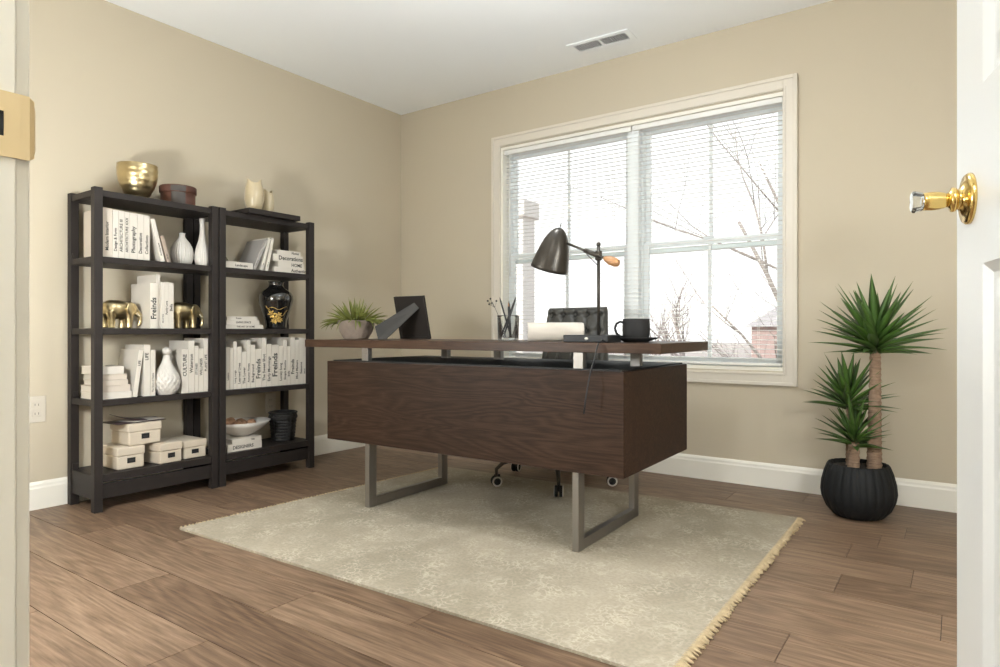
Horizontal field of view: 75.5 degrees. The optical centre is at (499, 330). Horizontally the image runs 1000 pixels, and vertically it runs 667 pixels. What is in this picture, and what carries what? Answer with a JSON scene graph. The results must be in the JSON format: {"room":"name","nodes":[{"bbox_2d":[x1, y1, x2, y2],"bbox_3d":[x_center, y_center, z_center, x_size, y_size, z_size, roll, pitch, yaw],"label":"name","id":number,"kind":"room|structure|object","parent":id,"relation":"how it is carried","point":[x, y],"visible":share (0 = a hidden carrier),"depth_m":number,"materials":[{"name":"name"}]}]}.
{"room":"office","nodes":[
{"label":"office","id":0,"kind":"room"},
{"bbox_2d":[29,0,400,482],"bbox_3d":[-1.756,-0.428,3.554,0.120,2.600,3.563,0,0,35],"label":"wall","id":1,"kind":"structure","parent":0,"point":[110,84],"depth_m":3.51,"materials":[{"name":"beige paint"}]},
{"bbox_2d":[29,396,45,422],"bbox_3d":[-2.110,0.357,2.941,0.008,0.120,0.074,0,0,35],"label":"wall outlet","id":2,"kind":"object","parent":1,"relation":"attached to","point":[37,404],"visible":0.88,"depth_m":2.94,"materials":[{"name":"beige plastic"}]},
{"bbox_2d":[29,434,364,510],"bbox_3d":[-1.701,0.749,3.515,0.014,0.125,3.323,0,0,35],"label":"baseboard","id":3,"kind":"structure","parent":1,"relation":"attached to","point":[52,492],"depth_m":3.02,"materials":[{"name":"beige paint"}]},
{"bbox_2d":[265,393,275,412],"bbox_3d":[-1.400,0.440,3.942,0.008,0.120,0.074,0,0,35],"label":"wall outlet","id":4,"kind":"object","parent":1,"relation":"attached to","point":[270,398],"visible":0.96,"depth_m":3.94,"materials":[{"name":"beige plastic"}]},
{"bbox_2d":[105,0,832,114],"bbox_3d":[-0.456,-1.668,1.782,4.290,0.080,4.990,0,0,35],"label":"ceiling","id":5,"kind":"structure","parent":0,"point":[401,57],"depth_m":3.52,"materials":[{"name":"white paint"}]},
{"bbox_2d":[566,28,636,54],"bbox_3d":[0.570,-1.623,3.634,0.370,0.010,0.140,0,0,33],"label":"ceiling vent","id":6,"kind":"object","parent":5,"relation":"in","point":[625,35],"visible":1,"depth_m":3.63,"materials":[{"name":"white"}]},
{"bbox_2d":[29,445,956,666],"bbox_3d":[-0.468,0.842,1.765,4.150,0.060,4.850,0,0,35],"label":"floor","id":7,"kind":"structure","parent":0,"point":[121,585],"depth_m":1.98,"materials":[{"name":"brown wood"}]},
{"bbox_2d":[68,186,217,513],"bbox_3d":[-1.744,0.084,3.190,0.280,1.456,0.591,0,0,35],"label":"bookcase","id":8,"kind":"object","parent":7,"relation":"on","point":[86,481],"visible":0.89,"depth_m":3.02,"materials":[{"name":"grey paint"}]},
{"bbox_2d":[84,208,111,256],"bbox_3d":[-1.863,-0.447,2.994,0.185,0.222,0.044,0,0,35],"label":"book","id":9,"kind":"object","parent":8,"relation":"on","point":[107,213],"visible":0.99,"depth_m":2.95,"materials":[{"name":"beige paper"}]},
{"bbox_2d":[80,391,131,399],"bbox_3d":[-1.840,0.296,3.017,0.160,0.030,0.154,0,0,35],"label":"book","id":10,"kind":"object","parent":8,"relation":"on","point":[121,394],"visible":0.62,"depth_m":2.98,"materials":[{"name":"beige paper"}]},
{"bbox_2d":[81,384,130,392],"bbox_3d":[-1.845,0.266,3.020,0.160,0.030,0.150,0,0,35],"label":"book","id":11,"kind":"object","parent":10,"relation":"on","point":[84,388],"visible":0.62,"depth_m":2.98,"materials":[{"name":"beige paper"}]},
{"bbox_2d":[83,379,127,385],"bbox_3d":[-1.841,0.238,3.015,0.160,0.024,0.125,0,0,35],"label":"book","id":12,"kind":"object","parent":11,"relation":"on","point":[121,381],"visible":0.57,"depth_m":2.98,"materials":[{"name":"beige paper"}]},
{"bbox_2d":[84,373,126,379],"bbox_3d":[-1.846,0.212,3.018,0.160,0.026,0.120,0,0,35],"label":"book","id":13,"kind":"object","parent":12,"relation":"on","point":[86,376],"visible":0.61,"depth_m":2.98,"materials":[{"name":"beige paper"}]},
{"bbox_2d":[81,365,123,374],"bbox_3d":[-1.849,0.180,3.004,0.160,0.036,0.117,0,0,35],"label":"book","id":14,"kind":"object","parent":13,"relation":"on","point":[107,369],"visible":0.64,"depth_m":2.97,"materials":[{"name":"beige paper"}]},
{"bbox_2d":[112,210,117,257],"bbox_3d":[-1.843,-0.446,3.023,0.185,0.221,0.023,0,0,35],"label":"book","id":15,"kind":"object","parent":8,"relation":"on","point":[114,212],"visible":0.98,"depth_m":2.97,"materials":[{"name":"beige paper"}]},
{"bbox_2d":[118,211,123,257],"bbox_3d":[-1.828,-0.446,3.044,0.185,0.220,0.024,0,0,35],"label":"book","id":16,"kind":"object","parent":8,"relation":"on","point":[120,213],"visible":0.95,"depth_m":2.99,"materials":[{"name":"beige paper"}]},
{"bbox_2d":[103,300,141,327],"bbox_3d":[-1.797,-0.080,3.062,0.092,0.133,0.193,0,0,32],"label":"elephant","id":17,"kind":"object","parent":8,"relation":"on","point":[123,311],"visible":0.92,"depth_m":3.03},
{"bbox_2d":[103,442,144,469],"bbox_3d":[-1.813,0.594,3.092,0.205,0.104,0.128,0,0,35],"label":"storage box","id":18,"kind":"object","parent":8,"relation":"on","point":[115,456],"visible":0.75,"depth_m":3.03,"materials":[{"name":"beige"}]},
{"bbox_2d":[110,420,161,445],"bbox_3d":[-1.769,0.489,3.141,0.175,0.104,0.160,0,0,33],"label":"storage box","id":19,"kind":"object","parent":18,"relation":"on","point":[131,434],"visible":0.89,"depth_m":3.08,"materials":[{"name":"beige"}]},
{"bbox_2d":[124,212,129,258],"bbox_3d":[-1.814,-0.445,3.064,0.185,0.219,0.022,0,0,35],"label":"book","id":20,"kind":"object","parent":8,"relation":"on","point":[126,214],"visible":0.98,"depth_m":3.01,"materials":[{"name":"beige paper"}]},
{"bbox_2d":[118,349,142,396],"bbox_3d":[-1.785,0.200,3.105,0.185,0.223,0.049,0,0,35],"label":"book","id":21,"kind":"object","parent":8,"relation":"on","point":[130,359],"visible":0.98,"depth_m":3.07,"materials":[{"name":"beige paper"}]},
{"bbox_2d":[130,213,136,258],"bbox_3d":[-1.797,-0.445,3.088,0.185,0.218,0.032,0,0,35],"label":"book","id":22,"kind":"object","parent":8,"relation":"on","point":[133,216],"visible":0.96,"depth_m":3.04,"materials":[{"name":"beige paper"}]},
{"bbox_2d":[116,161,158,197],"bbox_3d":[-1.767,-0.720,3.149,0.180,0.172,0.180,0,0,35],"label":"bowl","id":23,"kind":"object","parent":8,"relation":"on","point":[136,178],"visible":0.78,"depth_m":3.09,"materials":[{"name":"gold"}]},
{"bbox_2d":[125,344,149,395],"bbox_3d":[-1.763,0.189,3.140,0.190,0.245,0.029,0,0,35],"label":"book","id":24,"kind":"object","parent":8,"relation":"on","point":[144,381],"visible":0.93,"depth_m":3.09,"materials":[{"name":"beige paper"}]},
{"bbox_2d":[137,214,143,259],"bbox_3d":[-1.778,-0.444,3.114,0.185,0.217,0.028,0,0,35],"label":"book","id":25,"kind":"object","parent":8,"relation":"on","point":[140,218],"visible":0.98,"depth_m":3.06,"materials":[{"name":"beige paper"}]},
{"bbox_2d":[131,283,156,327],"bbox_3d":[-1.744,-0.122,3.166,0.190,0.218,0.034,0,0,35],"label":"book","id":26,"kind":"object","parent":8,"relation":"on","point":[144,295],"visible":0.98,"depth_m":3.12,"materials":[{"name":"beige paper"}]},
{"bbox_2d":[144,215,149,259],"bbox_3d":[-1.762,-0.444,3.138,0.185,0.216,0.026,0,0,35],"label":"book","id":27,"kind":"object","parent":8,"relation":"on","point":[146,218],"visible":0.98,"depth_m":3.08,"materials":[{"name":"beige paper"}]},
{"bbox_2d":[137,274,159,327],"bbox_3d":[-1.740,-0.144,3.195,0.190,0.262,0.017,0,0,35],"label":"book","id":28,"kind":"object","parent":8,"relation":"on","point":[155,278],"visible":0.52,"depth_m":3.15,"materials":[{"name":"beige paper"}]},
{"bbox_2d":[150,350,154,395],"bbox_3d":[-1.743,0.201,3.160,0.180,0.220,0.023,0,0,35],"label":"book","id":29,"kind":"object","parent":8,"relation":"on","point":[152,352],"visible":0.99,"depth_m":3.11,"materials":[{"name":"beige paper"}]},
{"bbox_2d":[150,219,164,261],"bbox_3d":[-1.730,-0.439,3.178,0.180,0.207,0.070,0,0,35],"label":"book","id":30,"kind":"object","parent":8,"relation":"on","point":[156,253],"visible":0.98,"depth_m":3.13,"materials":[{"name":"beige paper"}]},
{"bbox_2d":[160,282,163,327],"bbox_3d":[-1.717,-0.126,3.200,0.185,0.226,0.015,0,0,35],"label":"book","id":31,"kind":"object","parent":8,"relation":"on","point":[161,283],"visible":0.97,"depth_m":3.15,"materials":[{"name":"beige paper"}]},
{"bbox_2d":[143,438,181,463],"bbox_3d":[-1.696,0.596,3.215,0.200,0.100,0.120,0,0,29],"label":"storage box","id":32,"kind":"object","parent":8,"relation":"on","point":[165,451],"visible":0.77,"depth_m":3.16,"materials":[{"name":"beige"}]},
{"bbox_2d":[159,236,170,261],"bbox_3d":[-1.700,-0.401,3.203,0.160,0.130,0.051,0,0,35],"label":"book","id":33,"kind":"object","parent":8,"relation":"on","point":[162,240],"visible":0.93,"depth_m":3.16,"materials":[{"name":"beige paper"}]},
{"bbox_2d":[164,282,168,327],"bbox_3d":[-1.707,-0.126,3.215,0.185,0.226,0.020,0,0,35],"label":"book","id":34,"kind":"object","parent":8,"relation":"on","point":[166,284],"visible":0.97,"depth_m":3.16,"materials":[{"name":"beige paper"}]},
{"bbox_2d":[155,347,180,394],"bbox_3d":[-1.644,0.196,3.184,0.125,0.232,0.125,0,0,35],"label":"vase","id":35,"kind":"object","parent":8,"relation":"on","point":[167,378],"visible":0.97,"depth_m":3.15,"materials":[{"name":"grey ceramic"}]},
{"bbox_2d":[169,283,173,327],"bbox_3d":[-1.694,-0.125,3.234,0.185,0.224,0.023,0,0,35],"label":"book","id":36,"kind":"object","parent":8,"relation":"on","point":[171,285],"visible":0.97,"depth_m":3.18,"materials":[{"name":"beige paper"}]},
{"bbox_2d":[162,349,187,392],"bbox_3d":[-1.656,0.201,3.291,0.190,0.220,0.033,0,0,35],"label":"book","id":37,"kind":"object","parent":8,"relation":"on","point":[179,357],"visible":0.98,"depth_m":3.24,"materials":[{"name":"beige paper"}]},
{"bbox_2d":[159,184,196,204],"bbox_3d":[-1.653,-0.686,3.317,0.175,0.104,0.174,0,0,35],"label":"round box","id":38,"kind":"object","parent":8,"relation":"on","point":[179,193],"visible":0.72,"depth_m":3.25,"materials":[{"name":"wood"}]},
{"bbox_2d":[169,340,193,392],"bbox_3d":[-1.636,0.180,3.319,0.190,0.262,0.030,0,0,35],"label":"book","id":39,"kind":"object","parent":8,"relation":"on","point":[176,344],"visible":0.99,"depth_m":3.27,"materials":[{"name":"beige paper"}]},
{"bbox_2d":[170,233,193,263],"bbox_3d":[-1.638,-0.420,3.330,0.112,0.168,0.111,0,0,-33],"label":"ribbed vase","id":40,"kind":"object","parent":8,"relation":"on","point":[181,251],"visible":0.78,"depth_m":3.29,"materials":[{"name":"white ceramic"}]},
{"bbox_2d":[164,435,206,458],"bbox_3d":[-1.636,0.600,3.346,0.205,0.092,0.128,0,0,33],"label":"storage box","id":41,"kind":"object","parent":8,"relation":"on","point":[192,447],"visible":0.73,"depth_m":3.30,"materials":[{"name":"beige"}]},
{"bbox_2d":[174,302,203,327],"bbox_3d":[-1.614,-0.080,3.320,0.092,0.133,0.193,0,0,32],"label":"elephant","id":42,"kind":"object","parent":8,"relation":"on","point":[187,312],"visible":0.78,"depth_m":3.30},
{"bbox_2d":[184,338,207,391],"bbox_3d":[-1.592,0.174,3.381,0.190,0.274,0.022,0,0,35],"label":"book","id":43,"kind":"object","parent":8,"relation":"on","point":[200,342],"visible":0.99,"depth_m":3.33,"materials":[{"name":"beige paper"}]},
{"bbox_2d":[194,346,197,391],"bbox_3d":[-1.621,0.194,3.341,0.190,0.235,0.020,0,0,35],"label":"book","id":44,"kind":"object","parent":8,"relation":"on","point":[195,347],"visible":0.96,"depth_m":3.28,"materials":[{"name":"beige paper"}]},
{"bbox_2d":[194,218,207,265],"bbox_3d":[-1.553,-0.461,3.369,0.074,0.250,0.074,0,0,35],"label":"bottle vase","id":45,"kind":"object","parent":8,"relation":"on","point":[201,251],"visible":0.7,"depth_m":3.35,"materials":[{"name":"white ceramic"}]},
{"bbox_2d":[198,348,203,391],"bbox_3d":[-1.607,0.200,3.361,0.190,0.222,0.025,0,0,35],"label":"book","id":46,"kind":"object","parent":8,"relation":"on","point":[200,350],"visible":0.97,"depth_m":3.31,"materials":[{"name":"beige paper"}]},
{"bbox_2d":[193,207,313,486],"bbox_3d":[-1.395,0.084,3.682,0.280,1.456,0.605,0,0,35],"label":"bookcase","id":47,"kind":"object","parent":7,"relation":"on","point":[297,449],"visible":0.66,"depth_m":3.58,"materials":[{"name":"grey paint"}]},
{"bbox_2d":[226,347,229,389],"bbox_3d":[-1.516,0.198,3.480,0.180,0.226,0.018,0,0,35],"label":"book","id":48,"kind":"object","parent":47,"relation":"on","point":[227,348],"visible":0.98,"depth_m":3.43,"materials":[{"name":"beige paper"}]},
{"bbox_2d":[226,342,236,388],"bbox_3d":[-1.492,0.184,3.513,0.180,0.254,0.020,0,0,35],"label":"book","id":49,"kind":"object","parent":47,"relation":"on","point":[233,345],"visible":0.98,"depth_m":3.46,"materials":[{"name":"beige paper"}]},
{"bbox_2d":[230,348,232,388],"bbox_3d":[-1.505,0.200,3.496,0.180,0.222,0.018,0,0,35],"label":"book","id":50,"kind":"object","parent":47,"relation":"on","point":[231,349],"visible":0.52,"depth_m":3.44,"materials":[{"name":"beige paper"}]},
{"bbox_2d":[207,440,261,452],"bbox_3d":[-1.466,0.626,3.567,0.200,0.040,0.205,0,0,35],"label":"book","id":51,"kind":"object","parent":47,"relation":"on","point":[253,444],"visible":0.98,"depth_m":3.50,"materials":[{"name":"beige paper"}]},
{"bbox_2d":[226,434,260,443],"bbox_3d":[-1.455,0.594,3.575,0.190,0.024,0.176,0,0,35],"label":"book","id":52,"kind":"object","parent":51,"relation":"on","point":[229,439],"visible":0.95,"depth_m":3.53,"materials":[{"name":"beige paper"}]},
{"bbox_2d":[226,417,269,436],"bbox_3d":[-1.449,0.541,3.605,0.280,0.080,0.340,0,0,35],"label":"bowl","id":53,"kind":"object","parent":52,"relation":"on","point":[236,430],"visible":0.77,"depth_m":3.53,"materials":[{"name":"grey ceramic"}]},
{"bbox_2d":[228,340,249,387],"bbox_3d":[-1.445,0.180,3.579,0.180,0.262,0.022,0,0,35],"label":"book","id":54,"kind":"object","parent":47,"relation":"on","point":[245,344],"visible":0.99,"depth_m":3.53,"materials":[{"name":"beige paper"}]},
{"bbox_2d":[237,347,241,388],"bbox_3d":[-1.478,0.198,3.534,0.180,0.226,0.026,0,0,35],"label":"book","id":55,"kind":"object","parent":47,"relation":"on","point":[239,349],"visible":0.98,"depth_m":3.48,"materials":[{"name":"beige paper"}]},
{"bbox_2d":[226,261,252,268],"bbox_3d":[-1.474,-0.354,3.530,0.170,0.036,0.165,0,0,35],"label":"book","id":56,"kind":"object","parent":47,"relation":"on","point":[231,264],"visible":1,"depth_m":3.48,"materials":[{"name":"beige paper"}]},
{"bbox_2d":[242,352,246,388],"bbox_3d":[-1.461,0.212,3.557,0.180,0.199,0.028,0,0,35],"label":"book","id":57,"kind":"object","parent":47,"relation":"on","point":[244,354],"visible":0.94,"depth_m":3.51,"materials":[{"name":"beige paper"}]},
{"bbox_2d":[226,325,262,328],"bbox_3d":[-1.454,-0.023,3.558,0.170,0.021,0.225,0,0,35],"label":"book","id":58,"kind":"object","parent":47,"relation":"on","point":[227,326],"visible":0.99,"depth_m":3.51,"materials":[{"name":"beige paper"}]},
{"bbox_2d":[226,320,258,324],"bbox_3d":[-1.460,-0.046,3.549,0.170,0.024,0.196,0,0,35],"label":"book","id":59,"kind":"object","parent":58,"relation":"on","point":[228,322],"visible":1,"depth_m":3.50,"materials":[{"name":"beige paper"}]},
{"bbox_2d":[250,345,254,387],"bbox_3d":[-1.430,0.193,3.601,0.180,0.236,0.027,0,0,35],"label":"book","id":60,"kind":"object","parent":47,"relation":"on","point":[252,347],"visible":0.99,"depth_m":3.55,"materials":[{"name":"beige paper"}]},
{"bbox_2d":[239,239,266,269],"bbox_3d":[-1.399,-0.424,3.635,0.170,0.177,0.091,0,0,35],"label":"book","id":61,"kind":"object","parent":47,"relation":"on","point":[253,250],"visible":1,"depth_m":3.62,"materials":[{"name":"beige paper"}]},
{"bbox_2d":[243,338,265,386],"bbox_3d":[-1.390,0.175,3.657,0.180,0.272,0.030,0,0,35],"label":"book","id":62,"kind":"object","parent":47,"relation":"on","point":[260,343],"visible":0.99,"depth_m":3.61,"materials":[{"name":"beige paper"}]},
{"bbox_2d":[255,349,260,386],"bbox_3d":[-1.410,0.205,3.628,0.180,0.212,0.037,0,0,35],"label":"book","id":63,"kind":"object","parent":47,"relation":"on","point":[257,351],"visible":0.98,"depth_m":3.57,"materials":[{"name":"beige paper"}]},
{"bbox_2d":[250,238,270,269],"bbox_3d":[-1.380,-0.429,3.663,0.170,0.188,0.065,0,0,35],"label":"book","id":64,"kind":"object","parent":47,"relation":"on","point":[261,263],"visible":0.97,"depth_m":3.61,"materials":[{"name":"beige paper"}]},
{"bbox_2d":[233,207,299,221],"bbox_3d":[-1.334,-0.648,3.655,0.215,0.028,0.330,0,0,35],"label":"tray","id":65,"kind":"object","parent":47,"relation":"on","point":[253,211],"visible":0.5,"depth_m":3.56,"materials":[{"name":"grey paint"}]},
{"bbox_2d":[244,178,263,208],"bbox_3d":[-1.371,-0.757,3.603,0.107,0.188,0.124,0,0,-25],"label":"vase","id":66,"kind":"object","parent":65,"relation":"on","point":[254,191],"visible":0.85,"depth_m":3.56,"materials":[{"name":"beige ceramic"}]},
{"bbox_2d":[262,189,274,211],"bbox_3d":[-1.328,-0.736,3.698,0.080,0.146,0.069,0,0,35],"label":"vase","id":67,"kind":"object","parent":65,"relation":"on","point":[269,203],"visible":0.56,"depth_m":3.67,"materials":[{"name":"beige ceramic"}]},
{"bbox_2d":[266,344,270,386],"bbox_3d":[-1.371,0.192,3.683,0.180,0.238,0.030,0,0,35],"label":"book","id":68,"kind":"object","parent":47,"relation":"on","point":[268,346],"visible":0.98,"depth_m":3.63,"materials":[{"name":"beige paper"}]},
{"bbox_2d":[263,238,273,270],"bbox_3d":[-1.365,-0.431,3.685,0.170,0.192,0.058,0,0,35],"label":"book","id":69,"kind":"object","parent":47,"relation":"on","point":[267,262],"visible":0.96,"depth_m":3.63,"materials":[{"name":"beige paper"}]},
{"bbox_2d":[271,345,278,385],"bbox_3d":[-1.349,0.195,3.716,0.180,0.233,0.045,0,0,35],"label":"book","id":70,"kind":"object","parent":47,"relation":"on","point":[274,348],"visible":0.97,"depth_m":3.66,"materials":[{"name":"beige paper"}]},
{"bbox_2d":[258,281,293,328],"bbox_3d":[-1.311,-0.150,3.782,0.196,0.275,0.196,0,0,35],"label":"urn","id":71,"kind":"object","parent":47,"relation":"on","point":[275,302],"visible":1,"depth_m":3.72,"materials":[{"name":"black ceramic"}]},
{"bbox_2d":[266,340,286,384],"bbox_3d":[-1.310,0.181,3.770,0.180,0.260,0.025,0,0,35],"label":"book","id":72,"kind":"object","parent":47,"relation":"on","point":[283,343],"visible":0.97,"depth_m":3.72,"materials":[{"name":"beige paper"}]},
{"bbox_2d":[279,346,282,385],"bbox_3d":[-1.327,0.199,3.747,0.180,0.224,0.027,0,0,35],"label":"book","id":73,"kind":"object","parent":47,"relation":"on","point":[280,347],"visible":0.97,"depth_m":3.69,"materials":[{"name":"beige paper"}]},
{"bbox_2d":[268,410,297,441],"bbox_3d":[-1.285,0.560,3.828,0.168,0.170,0.168,0,0,-14],"label":"wicker basket","id":74,"kind":"object","parent":47,"relation":"on","point":[282,424],"visible":0.99,"depth_m":3.77,"materials":[{"name":"black"}]},
{"bbox_2d":[272,337,294,384],"bbox_3d":[-1.280,0.174,3.813,0.180,0.274,0.029,0,0,35],"label":"book","id":75,"kind":"object","parent":47,"relation":"on","point":[290,340],"visible":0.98,"depth_m":3.76,"materials":[{"name":"beige paper"}]},
{"bbox_2d":[268,266,305,273],"bbox_3d":[-1.285,-0.351,3.796,0.170,0.030,0.214,0,0,35],"label":"book","id":76,"kind":"object","parent":47,"relation":"on","point":[277,269],"visible":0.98,"depth_m":3.73,"materials":[{"name":"beige paper"}]},
{"bbox_2d":[269,261,303,268],"bbox_3d":[-1.281,-0.382,3.802,0.170,0.031,0.175,0,0,35],"label":"book","id":77,"kind":"object","parent":76,"relation":"on","point":[277,263],"visible":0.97,"depth_m":3.73,"materials":[{"name":"beige paper"}]},
{"bbox_2d":[270,254,302,263],"bbox_3d":[-1.293,-0.418,3.785,0.170,0.040,0.205,0,0,35],"label":"book","id":78,"kind":"object","parent":77,"relation":"on","point":[274,257],"visible":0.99,"depth_m":3.73,"materials":[{"name":"beige paper"}]},
{"bbox_2d":[295,340,298,383],"bbox_3d":[-1.263,0.181,3.837,0.180,0.260,0.026,0,0,35],"label":"book","id":79,"kind":"object","parent":47,"relation":"on","point":[296,341],"visible":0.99,"depth_m":3.79,"materials":[{"name":"beige paper"}]},
{"bbox_2d":[295,338,302,383],"bbox_3d":[-1.246,0.175,3.861,0.180,0.272,0.028,0,0,35],"label":"book","id":80,"kind":"object","parent":47,"relation":"on","point":[299,339],"visible":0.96,"depth_m":3.81,"materials":[{"name":"beige paper"}]},
{"bbox_2d":[303,338,305,383],"bbox_3d":[-1.232,0.177,3.881,0.180,0.268,0.017,0,0,35],"label":"book","id":81,"kind":"object","parent":47,"relation":"on","point":[304,339],"visible":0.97,"depth_m":3.83,"materials":[{"name":"beige paper"}]},
{"bbox_2d":[180,467,805,666],"bbox_3d":[-0.005,0.805,2.706,2.148,0.012,1.621,0,0,35],"label":"area rug","id":82,"kind":"object","parent":7,"relation":"on","point":[652,591],"visible":0.94,"depth_m":2.34,"materials":[{"name":"carpet"}]},
{"bbox_2d":[305,339,707,552],"bbox_3d":[-0.038,0.422,2.943,1.820,0.760,0.701,0,0,34],"label":"office desk","id":83,"kind":"object","parent":82,"relation":"on","point":[519,411],"visible":1,"depth_m":2.53,"materials":[{"name":"brown wood"}]},
{"bbox_2d":[320,297,387,338],"bbox_3d":[-0.750,-0.069,3.373,0.381,0.221,0.353,0,0,-24],"label":"potted succulent","id":84,"kind":"object","parent":83,"relation":"on","point":[354,325],"visible":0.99,"depth_m":3.31,"materials":[{"name":"green plant"}]},
{"bbox_2d":[337,320,374,338],"bbox_3d":[-0.752,-0.007,3.378,0.203,0.097,0.203,0,0,35],"label":"pot","id":85,"kind":"object","parent":84,"relation":"attached to","point":[349,329],"depth_m":3.31,"materials":[{"name":"ceramic"}]},
{"bbox_2d":[375,295,430,339],"bbox_3d":[-0.486,-0.068,3.226,0.194,0.220,0.217,0,0,32],"label":"picture frame","id":86,"kind":"object","parent":83,"relation":"on","point":[411,316],"visible":0.99,"depth_m":3.25,"materials":[{"name":"black"}]},
{"bbox_2d":[497,315,519,339],"bbox_3d":[0.037,-0.014,2.909,0.103,0.112,0.103,0,0,35],"label":"drinking glass","id":87,"kind":"object","parent":83,"relation":"on","point":[515,334],"visible":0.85,"depth_m":2.88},
{"bbox_2d":[528,322,583,340],"bbox_3d":[0.230,0.003,2.668,0.229,0.077,0.077,0,0,0],"label":"paper roll","id":88,"kind":"object","parent":83,"relation":"on","point":[537,331],"visible":0.88,"depth_m":2.63,"materials":[{"name":"beige"}]},
{"bbox_2d":[531,223,620,413],"bbox_3d":[0.258,-0.064,2.407,0.367,0.701,0.249,0,0,34],"label":"desk lamp","id":89,"kind":"object","parent":83,"relation":"on","point":[552,255],"visible":1,"depth_m":2.44,"materials":[{"name":"black metal"}]},
{"bbox_2d":[619,337,658,341],"bbox_3d":[0.513,0.033,2.434,0.166,0.018,0.166,0,0,35],"label":"saucer","id":90,"kind":"object","parent":83,"relation":"on","point":[624,339],"visible":0.74,"depth_m":2.38,"materials":[{"name":"black"}]},
{"bbox_2d":[614,319,649,337],"bbox_3d":[0.505,-0.005,2.439,0.122,0.080,0.103,0,0,35],"label":"coffee cup","id":91,"kind":"object","parent":90,"relation":"on","point":[631,328],"visible":0.76,"depth_m":2.39,"materials":[{"name":"black"}]},
{"bbox_2d":[491,307,617,496],"bbox_3d":[0.301,0.334,3.465,0.660,0.937,0.641,0,0,35],"label":"office chair","id":92,"kind":"object","parent":82,"relation":"on","point":[586,315],"visible":0.33,"depth_m":3.61,"materials":[{"name":"grey leather"}]},
{"bbox_2d":[804,275,944,520],"bbox_3d":[1.609,0.283,2.799,0.554,1.053,0.579,0,0,27],"label":"yucca","id":93,"kind":"object","parent":7,"relation":"on","point":[852,487],"visible":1,"depth_m":2.76,"materials":[{"name":"plant"}]},
{"bbox_2d":[820,458,897,520],"bbox_3d":[1.571,0.695,2.833,0.298,0.230,0.299,0,0,35],"label":"pot","id":94,"kind":"object","parent":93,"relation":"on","point":[863,490],"depth_m":2.73,"materials":[{"name":"ceramic"}]},
{"bbox_2d":[909,0,999,666],"bbox_3d":[0.479,-0.211,0.486,0.165,2.030,0.830,0,0,22],"label":"door","id":95,"kind":"structure","parent":7,"relation":"on","point":[976,197],"depth_m":0.79,"materials":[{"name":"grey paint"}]},
{"bbox_2d":[401,0,956,483],"bbox_3d":[0.947,-0.428,3.760,4.290,2.600,0.140,0,0,35],"label":"wall","id":96,"kind":"structure","parent":0,"point":[877,79],"depth_m":3.21,"materials":[{"name":"beige paint"}]},
{"bbox_2d":[491,73,797,386],"bbox_3d":[0.764,-0.511,3.874,1.910,1.585,0.155,0,0,35],"label":"window","id":97,"kind":"structure","parent":96,"relation":"in","point":[788,294],"depth_m":3.72,"materials":[{"name":"beige paint"}]},
{"bbox_2d":[504,126,631,360],"bbox_3d":[0.407,-0.513,4.084,0.911,1.391,0.048,0,0,35],"label":"blind","id":98,"kind":"object","parent":97,"relation":"attached to","point":[620,131],"visible":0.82,"depth_m":4.01,"materials":[{"name":"white"}]},
{"bbox_2d":[632,97,781,365],"bbox_3d":[1.124,-0.513,3.578,0.827,1.391,0.043,0,0,35],"label":"blind","id":99,"kind":"object","parent":97,"relation":"attached to","point":[774,101],"visible":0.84,"depth_m":3.54,"materials":[{"name":"white"}]},
{"bbox_2d":[642,453,956,512],"bbox_3d":[0.902,0.749,3.697,4.050,0.125,0.014,0,0,35],"label":"baseboard","id":100,"kind":"structure","parent":96,"relation":"attached to","point":[939,496],"depth_m":3.32,"materials":[{"name":"beige paint"}]},
{"bbox_3d":[-1.099,-0.428,0.980,4.170,2.600,0.115,0,0,35],"label":"wall","id":101,"kind":"structure","parent":0,"visible":0},
{"bbox_2d":[0,0,34,666],"bbox_3d":[-0.102,-0.248,0.282,1.048,2.120,0.134,0,0,35],"label":"trim","id":102,"kind":"structure","parent":101,"relation":"attached to","point":[17,110],"depth_m":0.58,"materials":[{"name":"beige paint"}]},
{"label":"outside","id":103,"kind":"structure","parent":0,"visible":0},
{"bbox_2d":[535,343,750,357],"bbox_3d":[31.134,2.112,49.815,120.000,0.200,109.800,0,0,35],"label":"ground","id":104,"kind":"structure","parent":103,"point":[747,348],"depth_m":60.45,"materials":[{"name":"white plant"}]},
{"bbox_2d":[517,199,538,352],"bbox_3d":[0.239,0.237,7.731,0.340,3.550,0.340,0,0,35],"label":"porch column","id":105,"kind":"structure","parent":104,"relation":"on","point":[527,305],"depth_m":7.61,"materials":[{"name":"grey paint"}]},
{"bbox_2d":[531,119,777,269],"bbox_3d":[3.643,-2.296,8.303,4.330,8.634,8.087,0,0,-26],"label":"bare tree","id":106,"kind":"object","parent":104,"relation":"on","point":[737,162],"visible":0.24,"depth_m":9.71,"materials":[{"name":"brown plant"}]},
{"bbox_2d":[617,258,700,355],"bbox_3d":[7.042,-1.183,28.939,4.167,6.437,4.135,0,0,16],"label":"bare tree","id":107,"kind":"object","parent":104,"relation":"on","point":[622,258],"visible":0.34,"depth_m":28.92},
{"bbox_2d":[605,245,719,355],"bbox_3d":[5.643,-0.432,19.951,3.586,4.915,4.003,0,0,35],"label":"bare tree","id":108,"kind":"object","parent":104,"relation":"on","point":[676,326],"visible":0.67,"depth_m":20.34,"materials":[{"name":"plant"}]},
{"bbox_2d":[651,113,777,357],"bbox_3d":[3.667,-1.713,7.482,4.484,7.487,4.254,0,0,-28],"label":"bare tree","id":109,"kind":"object","parent":104,"relation":"on","point":[764,268],"visible":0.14,"depth_m":7.33,"materials":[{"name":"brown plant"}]},
{"bbox_2d":[744,307,776,357],"bbox_3d":[23.948,0.162,43.142,12.800,3.700,7.800,0,0,35],"label":"brick house","id":110,"kind":"structure","parent":104,"relation":"on","point":[773,315],"depth_m":43.42,"materials":[{"name":"brick"}]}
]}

